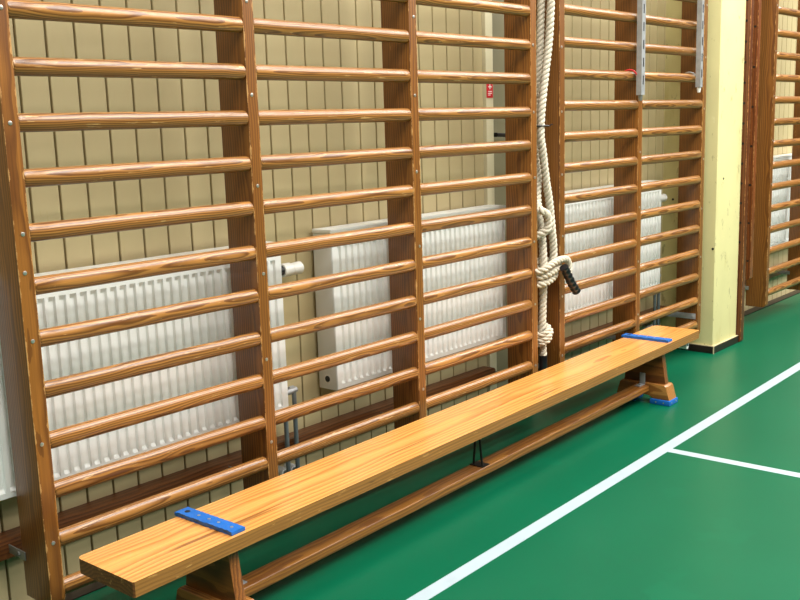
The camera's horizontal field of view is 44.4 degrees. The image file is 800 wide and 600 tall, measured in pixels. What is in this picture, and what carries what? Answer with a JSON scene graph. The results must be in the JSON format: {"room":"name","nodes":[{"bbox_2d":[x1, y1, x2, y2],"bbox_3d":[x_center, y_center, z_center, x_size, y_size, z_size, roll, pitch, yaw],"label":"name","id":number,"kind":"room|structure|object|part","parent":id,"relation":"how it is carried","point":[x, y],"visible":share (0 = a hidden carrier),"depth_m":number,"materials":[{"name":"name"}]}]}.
{"room":"sports hall","nodes":[
{"label":"sports hall","id":0,"kind":"room"},
{"bbox_2d":[0,0,797,599],"bbox_3d":[0.853,-1.138,4.985,0.080,3.200,11.200,7,13,40],"label":"wall","id":1,"kind":"structure","parent":0,"point":[29,38],"depth_m":3.49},
{"bbox_2d":[0,241,303,500],"bbox_3d":[-0.763,0.303,3.152,0.115,0.882,1.250,7,13,40],"label":"radiator","id":2,"kind":"object","parent":1,"relation":"attached to","point":[65,307],"visible":0.51,"depth_m":3.01,"materials":[{"name":"white metal"}]},
{"bbox_2d":[34,241,269,276],"bbox_3d":[-0.813,-0.113,3.021,0.098,0.015,1.117,7,13,40],"label":"grille","id":3,"kind":"object","parent":2,"relation":"attached to","point":[225,247],"depth_m":3.01,"materials":[{"name":"white metal"}]},
{"bbox_2d":[0,366,495,561],"bbox_3d":[-0.651,0.592,3.365,0.063,0.060,3.300,7,13,40],"label":"wall rail","id":4,"kind":"object","parent":1,"relation":"attached to","point":[68,517],"visible":0.42,"depth_m":3.30,"materials":[{"name":"brown wood"}]},
{"bbox_2d":[0,0,537,599],"bbox_3d":[-0.275,-0.533,3.413,0.208,2.405,2.421,7,13,40],"label":"wall bars","id":5,"kind":"object","parent":4,"relation":"attached to","point":[237,72],"visible":0.94,"depth_m":3.10,"materials":[{"name":"brown wood"}]},
{"bbox_2d":[312,205,505,390],"bbox_3d":[0.076,-0.048,4.083,0.115,0.609,1.118,7,13,40],"label":"radiator","id":6,"kind":"object","parent":1,"relation":"attached to","point":[332,260],"visible":0.61,"depth_m":3.91,"materials":[{"name":"white metal"}]},
{"bbox_2d":[312,205,505,233],"bbox_3d":[0.073,-0.339,4.025,0.098,0.015,1.118,7,13,40],"label":"grille","id":7,"kind":"object","parent":6,"relation":"attached to","point":[382,222],"depth_m":3.88,"materials":[{"name":"white metal"}]},
{"bbox_2d":[65,290,799,599],"bbox_3d":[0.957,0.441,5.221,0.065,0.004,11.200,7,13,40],"label":"baseboard","id":8,"kind":"structure","parent":1,"relation":"attached to","point":[85,590],"depth_m":3.05,"materials":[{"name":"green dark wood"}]},
{"bbox_2d":[481,0,507,391],"bbox_3d":[0.497,-0.581,4.639,0.103,2.248,0.426,7,13,40],"label":"pillar","id":9,"kind":"structure","parent":1,"relation":"in","point":[493,60],"depth_m":4.54,"materials":[{"name":"grey metal"}]},
{"bbox_3d":[0.497,-0.581,4.639,0.103,2.248,0.426,7,13,40],"label":"frame","id":10,"kind":"part","parent":9,"relation":"part of","materials":[{"name":"beige paint"}]},
{"bbox_2d":[486,84,492,97],"bbox_3d":[0.403,-0.942,4.395,0.002,0.068,0.048,7,13,40],"label":"fire sign","id":11,"kind":"object","parent":9,"relation":"attached to","point":[489,87],"visible":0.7,"depth_m":4.39,"materials":[{"name":"red plastic"}]},
{"bbox_3d":[0.463,-0.735,4.560,0.060,0.140,0.126,7,13,40],"label":"handle","id":12,"kind":"part","parent":9,"relation":"part of","materials":[{"name":"black metal"}]},
{"bbox_2d":[565,305,666,353],"bbox_3d":[1.212,0.154,5.480,0.063,0.060,1.205,7,13,40],"label":"wall rail","id":13,"kind":"object","parent":1,"relation":"attached to","point":[609,324],"visible":0.11,"depth_m":5.30,"materials":[{"name":"brown wood"}]},
{"bbox_2d":[536,0,707,371],"bbox_3d":[1.140,-0.866,5.019,0.208,2.405,1.552,7,13,40],"label":"wall bars","id":14,"kind":"object","parent":13,"relation":"attached to","point":[628,132],"visible":0.81,"depth_m":4.98,"materials":[{"name":"brown wood"}]},
{"bbox_2d":[535,0,580,370],"bbox_3d":[0.653,-0.744,4.332,0.197,2.188,0.254,7,13,40],"label":"rope","id":15,"kind":"object","parent":14,"relation":"hanging from","point":[549,267],"visible":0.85,"depth_m":4.36,"materials":[{"name":"white fabric"}]},
{"bbox_2d":[625,0,645,100],"bbox_3d":[1.146,-1.474,4.784,0.104,0.986,0.044,3,11,26],"label":"hanging rail","id":16,"kind":"object","parent":14,"relation":"hanging from","point":[641,4],"visible":0.93,"depth_m":4.80,"materials":[{"name":"metal"}]},
{"bbox_2d":[686,0,704,92],"bbox_3d":[1.587,-1.599,5.281,0.102,0.943,0.037,3,11,26],"label":"hanging rail","id":17,"kind":"object","parent":14,"relation":"hanging from","point":[700,3],"visible":0.92,"depth_m":5.30,"materials":[{"name":"metal"}]},
{"bbox_2d":[565,180,666,329],"bbox_3d":[1.135,-0.171,5.303,0.115,0.890,1.249,7,13,40],"label":"radiator","id":18,"kind":"object","parent":1,"relation":"attached to","point":[604,207],"visible":0.48,"depth_m":5.10,"materials":[{"name":"white metal"}]},
{"bbox_2d":[565,180,659,193],"bbox_3d":[1.085,-0.591,5.171,0.098,0.015,1.116,7,13,40],"label":"grille","id":19,"kind":"object","parent":18,"relation":"attached to","point":[600,187],"depth_m":5.08,"materials":[{"name":"white metal"}]},
{"bbox_2d":[745,261,786,285],"bbox_3d":[2.745,-0.206,7.220,0.063,0.060,2.100,7,13,40],"label":"wall rail","id":20,"kind":"object","parent":1,"relation":"attached to","point":[774,274],"visible":0.02,"depth_m":7.18,"materials":[{"name":"brown wood"}]},
{"bbox_2d":[745,0,799,306],"bbox_3d":[2.572,-1.203,6.645,0.208,2.405,0.818,7,13,40],"label":"wall bars","id":21,"kind":"object","parent":20,"relation":"attached to","point":[757,290],"visible":0.98,"depth_m":6.44,"materials":[{"name":"brown wood"}]},
{"bbox_2d":[770,153,791,246],"bbox_3d":[2.915,-0.770,7.298,0.115,0.635,1.116,7,13,40],"label":"radiator","id":22,"kind":"object","parent":1,"relation":"attached to","point":[780,174],"visible":0.29,"depth_m":7.00,"materials":[{"name":"white metal"}]},
{"bbox_2d":[773,153,791,158],"bbox_3d":[2.912,-1.074,7.237,0.098,0.015,1.116,7,13,40],"label":"grille","id":23,"kind":"object","parent":22,"relation":"attached to","point":[784,156],"depth_m":6.99,"materials":[{"name":"white metal"}]},
{"bbox_2d":[75,293,799,599],"bbox_3d":[4.438,0.895,2.249,9.265,0.051,11.200,7,13,40],"label":"floor","id":24,"kind":"structure","parent":0,"point":[696,497],"depth_m":3.51,"materials":[{"name":"green rubber"}]},
{"bbox_2d":[79,325,698,599],"bbox_3d":[0.357,0.553,3.812,0.290,0.318,3.471,7,13,39],"label":"bench","id":25,"kind":"object","parent":24,"relation":"on","point":[203,544],"visible":1,"depth_m":3.17,"materials":[{"name":"brown wood"}]},
{"bbox_3d":[-0.525,0.751,2.759,0.222,0.173,0.036,7,13,39],"label":"leg","id":26,"kind":"part","parent":25,"relation":"part of","materials":[{"name":"brown wood"}]},
{"bbox_3d":[1.218,0.322,4.843,0.222,0.173,0.036,7,13,39],"label":"leg","id":27,"kind":"part","parent":25,"relation":"part of","materials":[{"name":"brown wood"}]},
{"bbox_2d":[736,0,753,341],"bbox_3d":[2.018,-1.027,5.863,0.140,2.600,0.043,7,13,40],"label":"post","id":28,"kind":"object","parent":24,"relation":"on","point":[749,19],"visible":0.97,"depth_m":5.86,"materials":[{"name":"brown wood"}]},
{"bbox_2d":[745,0,761,279],"bbox_3d":[2.157,-1.246,6.081,0.120,2.255,0.043,7,13,40],"label":"post","id":29,"kind":"object","parent":24,"relation":"on","point":[757,3],"visible":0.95,"depth_m":6.08,"materials":[{"name":"brown wood"}]},
{"bbox_2d":[661,0,745,353],"bbox_3d":[1.778,-1.301,5.731,0.364,3.200,0.368,7,13,40],"label":"pillar","id":30,"kind":"structure","parent":0,"point":[726,18],"depth_m":5.70,"materials":[{"name":"yellow paint"}]},
{"bbox_3d":[1.837,0.253,6.002,0.332,0.042,0.366,7,13,40],"label":"skirting","id":31,"kind":"part","parent":30,"relation":"part of","materials":[{"name":"black plastic"}]}
]}

